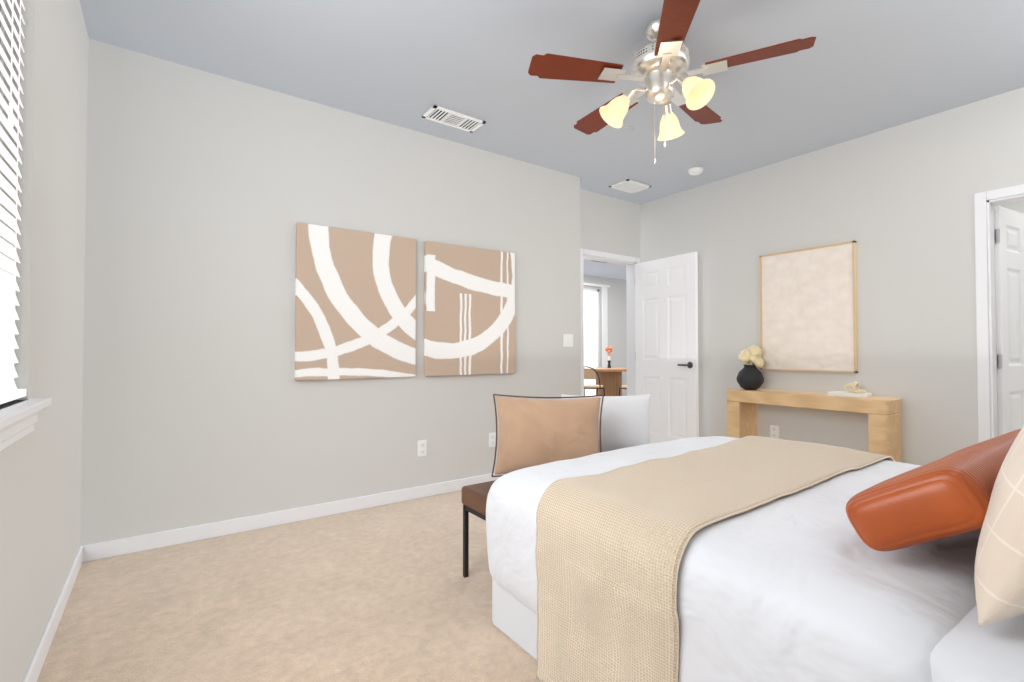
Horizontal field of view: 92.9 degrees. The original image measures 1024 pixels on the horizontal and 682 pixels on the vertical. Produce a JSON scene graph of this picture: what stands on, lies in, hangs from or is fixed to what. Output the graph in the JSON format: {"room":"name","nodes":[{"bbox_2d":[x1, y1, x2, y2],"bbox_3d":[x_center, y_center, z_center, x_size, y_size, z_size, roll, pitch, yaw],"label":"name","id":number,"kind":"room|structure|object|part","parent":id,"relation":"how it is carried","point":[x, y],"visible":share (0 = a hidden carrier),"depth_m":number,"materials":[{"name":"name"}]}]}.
{"room":"bedroom","nodes":[
{"label":"bedroom","id":0,"kind":"room"},
{"bbox_2d":[0,0,88,681],"bbox_3d":[-1.168,-0.252,0.958,0.120,2.700,3.710,1,-1,-36],"label":"wall","id":1,"kind":"structure","parent":0,"point":[40,492],"depth_m":1.77,"materials":[{"name":"grey paint"}]},
{"bbox_2d":[0,0,4,236],"bbox_3d":[-1.102,-0.549,0.833,0.035,1.430,1.520,1,-1,-36],"label":"window","id":2,"kind":"structure","parent":1,"relation":"in","point":[1,58],"depth_m":1.45,"materials":[{"name":"white plastic"}]},
{"bbox_2d":[0,0,35,399],"bbox_3d":[-1.061,-0.549,0.862,0.065,1.430,1.520,1,-1,-36],"label":"liner","id":3,"kind":"object","parent":2,"relation":"attached to","point":[23,266],"visible":0.43,"depth_m":1.48,"materials":[{"name":"grey paint"}]},
{"bbox_2d":[0,0,25,403],"bbox_3d":[-1.053,-0.553,0.868,0.068,1.415,1.504,1,-1,-36],"label":"window blinds","id":4,"kind":"object","parent":1,"relation":"attached to","point":[9,390],"visible":1,"depth_m":1.36,"materials":[{"name":"white plastic"}]},
{"bbox_2d":[0,398,51,450],"bbox_3d":[-1.040,0.217,0.863,0.108,0.100,1.610,1,-1,-36],"label":"window sill","id":5,"kind":"structure","parent":1,"relation":"attached to","point":[18,421],"depth_m":1.29,"materials":[{"name":"white paint"}]},
{"bbox_2d":[23,546,82,681],"bbox_3d":[-1.111,1.056,0.967,0.012,0.085,3.698,1,-1,-36],"label":"baseboard","id":6,"kind":"structure","parent":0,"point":[38,660],"depth_m":1.82,"materials":[{"name":"white paint"}]},
{"bbox_2d":[37,490,539,681],"bbox_3d":[0.692,1.176,2.404,4.860,0.100,4.180,1,-1,-36],"label":"floor","id":7,"kind":"structure","parent":0,"point":[387,593],"depth_m":2.03,"materials":[{"name":"beige carpet"}]},
{"bbox_2d":[461,480,495,577],"bbox_3d":[0.366,0.914,2.538,1.240,0.430,0.380,1,-1,-36],"label":"bench","id":8,"kind":"object","parent":7,"relation":"on","point":[474,499],"visible":0.21,"depth_m":2.30,"materials":[{"name":"black metal"}]},
{"bbox_2d":[491,394,603,476],"bbox_3d":[0.182,0.477,2.452,0.567,0.417,0.179,0,-10,4],"label":"pillow","id":9,"kind":"object","parent":8,"relation":"on","point":[534,432],"visible":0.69,"depth_m":2.40,"materials":[{"name":"fabric"}]},
{"bbox_2d":[561,394,650,452],"bbox_3d":[0.535,0.493,2.748,0.514,0.381,0.182,0,-8,-1],"label":"pillow","id":10,"kind":"object","parent":8,"relation":"on","point":[624,421],"visible":0.44,"depth_m":2.68,"materials":[{"name":"white fabric"}]},
{"bbox_2d":[486,426,1023,681],"bbox_3d":[1.096,0.485,1.559,1.655,1.250,2.050,1,-1,-36],"label":"bed","id":11,"kind":"object","parent":7,"relation":"on","point":[730,559],"visible":1,"depth_m":1.17,"materials":[{"name":"white fabric"}]},
{"bbox_2d":[535,435,897,681],"bbox_3d":[0.865,0.777,1.875,1.655,0.610,0.635,1,-1,-36],"label":"throw","id":12,"kind":"object","parent":11,"relation":"on","point":[617,547],"depth_m":1.44,"materials":[{"name":"fabric"}]},
{"bbox_2d":[727,388,901,461],"bbox_3d":[2.321,0.784,3.837,0.299,0.740,1.160,1,-1,-36],"label":"console table","id":13,"kind":"object","parent":7,"relation":"on","point":[884,424],"visible":0.71,"depth_m":3.58,"materials":[{"name":"brown wood"}]},
{"bbox_2d":[736,345,763,389],"bbox_3d":[2.066,0.228,4.207,0.228,0.385,0.223,1,-1,-36],"label":"vase","id":14,"kind":"object","parent":13,"relation":"on","point":[750,376],"visible":1,"depth_m":4.15,"materials":[{"name":"black ceramic"}]},
{"bbox_2d":[828,391,871,397],"bbox_3d":[2.501,0.395,3.603,0.170,0.028,0.240,1,-2,-44],"label":"book","id":15,"kind":"object","parent":13,"relation":"on","point":[847,394],"visible":0.98,"depth_m":3.54,"materials":[{"name":"white paper"}]},
{"bbox_2d":[844,381,865,392],"bbox_3d":[2.521,0.342,3.576,0.085,0.093,0.135,1,-1,-36],"label":"knot sculpture","id":16,"kind":"object","parent":15,"relation":"on","point":[855,387],"visible":1,"depth_m":3.56,"materials":[{"name":"beige ceramic"}]},
{"bbox_2d":[80,39,580,562],"bbox_3d":[-0.916,-0.201,3.613,3.622,2.700,0.386,1,-1,-36],"label":"wall","id":17,"kind":"structure","parent":0,"point":[204,195],"depth_m":3.07,"materials":[{"name":"grey paint"}]},
{"bbox_3d":[-1.038,-0.246,3.310,0.810,1.000,0.034,1,-1,-36],"label":"art","id":18,"kind":"part","parent":17,"relation":"part of"},
{"bbox_3d":[-0.660,0.789,3.578,0.072,0.116,0.010,1,-1,-36],"label":"outlet art","id":19,"kind":"part","parent":17,"relation":"part of"},
{"bbox_3d":[-0.314,-0.237,3.828,0.810,1.000,0.034,1,-1,-36],"label":"art","id":20,"kind":"part","parent":17,"relation":"part of"},
{"bbox_3d":[-0.156,0.801,3.939,0.072,0.116,0.010,1,-1,-36],"label":"outlet art","id":21,"kind":"part","parent":17,"relation":"part of"},
{"bbox_3d":[0.515,-0.005,4.435,0.118,0.116,0.010,1,-1,-36],"label":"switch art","id":22,"kind":"part","parent":17,"relation":"part of"},
{"bbox_2d":[80,0,1023,279],"bbox_3d":[1.501,-1.575,5.502,9.720,0.120,8.190,1,-1,-36],"label":"ceiling","id":23,"kind":"structure","parent":0,"point":[859,68],"depth_m":2.75,"materials":[{"name":"grey paint"}]},
{"bbox_2d":[422,105,485,132],"bbox_3d":[-0.405,-1.550,3.405,0.400,0.010,0.190,1,-1,-36],"label":"ceiling vent","id":24,"kind":"object","parent":23,"relation":"in","point":[438,114],"visible":1,"depth_m":3.40,"materials":[{"name":"white plastic"}]},
{"bbox_2d":[621,126,633,132],"bbox_3d":[0.847,-1.547,3.563,0.096,0.008,0.096,1,-1,-36],"label":"cover plate","id":25,"kind":"object","parent":23,"relation":"attached to","point":[627,129],"visible":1,"depth_m":3.55,"materials":[{"name":"grey paint"}]},
{"bbox_2d":[609,179,650,192],"bbox_3d":[1.166,-1.523,4.801,0.340,0.010,0.240,1,-1,-36],"label":"ceiling vent","id":26,"kind":"object","parent":23,"relation":"in","point":[629,186],"visible":0.96,"depth_m":4.78,"materials":[{"name":"white plastic"}]},
{"bbox_2d":[528,0,815,163],"bbox_3d":[0.740,-1.228,2.471,1.282,0.687,1.271,1,-1,-36],"label":"fan","id":27,"kind":"object","parent":23,"relation":"hanging from","point":[660,61],"visible":1,"depth_m":2.35,"materials":[{"name":"brown wood"}]},
{"bbox_3d":[0.740,-1.383,2.449,0.615,0.379,0.610,1,-1,-36],"label":"motor metal","id":28,"kind":"part","parent":27,"relation":"part of","materials":[{"name":"silver metal"}]},
{"bbox_2d":[688,167,702,174],"bbox_3d":[1.644,-1.515,4.356,0.124,0.042,0.124,1,-1,-36],"label":"smoke detector","id":29,"kind":"object","parent":23,"relation":"attached to","point":[695,171],"visible":1,"depth_m":4.32,"materials":[{"name":"white plastic"}]},
{"bbox_2d":[584,275,626,395],"bbox_3d":[0.176,-0.088,9.489,7.200,2.700,0.120,1,-1,-36],"label":"wall","id":30,"kind":"structure","parent":0,"point":[617,329],"depth_m":10.97,"materials":[{"name":"grey paint"}]},
{"bbox_2d":[584,288,598,366],"bbox_3d":[1.468,0.060,10.405,1.070,2.400,0.050,1,-1,-36],"label":"window","id":31,"kind":"structure","parent":30,"relation":"in","point":[597,323],"depth_m":10.69,"materials":[{"name":"white plastic"}]},
{"bbox_2d":[584,283,609,366],"bbox_3d":[1.587,-0.006,10.368,1.420,2.470,0.050,1,-1,-36],"label":"window frame","id":32,"kind":"object","parent":30,"relation":"attached to","point":[604,323],"visible":0.62,"depth_m":10.69,"materials":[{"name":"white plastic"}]},
{"bbox_2d":[580,189,639,262],"bbox_3d":[0.978,-0.172,5.132,1.250,2.700,0.120,1,-1,-36],"label":"wall","id":33,"kind":"structure","parent":0,"point":[608,224],"depth_m":5.11,"materials":[{"name":"grey paint"}]},
{"bbox_2d":[580,248,639,395],"bbox_3d":[1.002,0.130,5.135,0.916,2.098,0.138,1,-1,-36],"label":"door frame","id":34,"kind":"structure","parent":33,"relation":"in","point":[631,343],"depth_m":5.33,"materials":[{"name":"white paint"}]},
{"bbox_3d":[1.038,0.129,5.085,0.916,2.098,0.016,1,-1,-36],"label":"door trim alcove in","id":35,"kind":"part","parent":34,"relation":"part of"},
{"bbox_2d":[640,87,1023,465],"bbox_3d":[2.619,-0.197,3.810,0.120,2.700,3.940,1,-1,-36],"label":"wall","id":36,"kind":"structure","parent":0,"point":[896,203],"depth_m":3.60,"materials":[{"name":"grey paint"}]},
{"bbox_2d":[635,252,698,442],"bbox_3d":[1.559,0.160,4.971,0.136,2.015,0.784,1,-1,-32],"label":"bedroom door","id":37,"kind":"structure","parent":36,"relation":"in","point":[666,320],"depth_m":4.91,"materials":[{"name":"white paint"}]},
{"bbox_3d":[1.708,0.233,4.726,0.136,0.064,0.147,1,-1,-32],"label":"handle","id":38,"kind":"part","parent":37,"relation":"part of","materials":[{"name":"black metal"}]},
{"bbox_2d":[770,425,778,438],"bbox_3d":[2.258,0.785,4.185,0.010,0.116,0.072,1,-1,-36],"label":"electrical outlet","id":39,"kind":"object","parent":36,"relation":"attached to","point":[774,431],"visible":0.85,"depth_m":4.18,"materials":[{"name":"white plastic"}]},
{"bbox_2d":[759,241,857,372],"bbox_3d":[2.398,-0.254,3.979,0.039,1.000,0.720,1,-1,-36],"label":"wall hanging","id":40,"kind":"object","parent":36,"relation":"attached to","point":[808,309],"visible":0.88,"depth_m":3.94,"materials":[{"name":"beige fabric"}]},
{"bbox_2d":[974,184,1023,442],"bbox_3d":[3.335,0.114,2.804,0.124,2.040,0.820,1,-1,-36],"label":"door frame","id":41,"kind":"structure","parent":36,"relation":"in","point":[992,315],"depth_m":3.11,"materials":[{"name":"white paint"}]},
{"bbox_2d":[994,206,1023,435],"bbox_3d":[3.512,0.129,3.349,0.784,2.015,0.136,1,-1,-28],"label":"closet door","id":42,"kind":"structure","parent":41,"relation":"attached to","point":[1009,251],"depth_m":3.23,"materials":[{"name":"white paint"}]},
{"bbox_2d":[994,200,1023,213],"bbox_3d":[5.070,-0.186,4.372,0.120,2.700,3.440,1,-1,-36],"label":"wall","id":43,"kind":"structure","parent":0,"point":[1017,206],"depth_m":4.65,"materials":[{"name":"grey paint"}]},
{"bbox_3d":[1.308,1.282,7.881,7.200,0.100,4.010,1,-1,-36],"label":"floor","id":44,"kind":"structure","parent":0,"visible":0},
{"bbox_2d":[584,366,604,395],"bbox_3d":[1.347,0.830,8.261,0.536,0.820,0.551,1,-1,-36],"label":"dining chair","id":45,"kind":"object","parent":44,"relation":"on","point":[589,374],"visible":0.6,"depth_m":8.07,"materials":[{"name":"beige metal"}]},
{"bbox_2d":[584,346,626,395],"bbox_3d":[1.781,0.666,8.951,1.040,1.172,1.040,1,-1,-36],"label":"dining table","id":46,"kind":"object","parent":44,"relation":"on","point":[610,377],"visible":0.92,"depth_m":8.74,"materials":[{"name":"brown wood"}]},
{"bbox_2d":[607,360,611,367],"bbox_3d":[1.820,0.435,9.106,0.070,0.140,0.070,1,-1,-36],"label":"vase","id":47,"kind":"object","parent":46,"relation":"on","point":[609,361],"depth_m":9.08,"materials":[{"name":"black ceramic"}]},
{"bbox_2d":[619,385,626,395],"bbox_3d":[2.042,0.828,8.140,0.494,0.820,0.478,1,-1,-36],"label":"dining chair","id":48,"kind":"object","parent":44,"relation":"on","point":[623,386],"visible":0.21,"depth_m":8.15,"materials":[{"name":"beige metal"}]},
{"label":"outside","id":49,"kind":"structure","parent":0,"visible":0},
{"bbox_2d":[584,291,595,323],"bbox_3d":[0.566,-0.296,11.672,4.070,3.600,0.010,1,-1,-36],"label":"sky","id":50,"kind":"structure","parent":49,"point":[589,307],"depth_m":12.74,"materials":[{"name":"white"}]},
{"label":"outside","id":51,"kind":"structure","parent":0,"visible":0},
{"bbox_2d":[584,323,595,395],"bbox_3d":[0.787,0.473,11.348,4.070,1.850,0.050,1,-1,-36],"label":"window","id":52,"kind":"structure","parent":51,"point":[589,345],"depth_m":12.15,"materials":[{"name":"white glass"}]}
]}

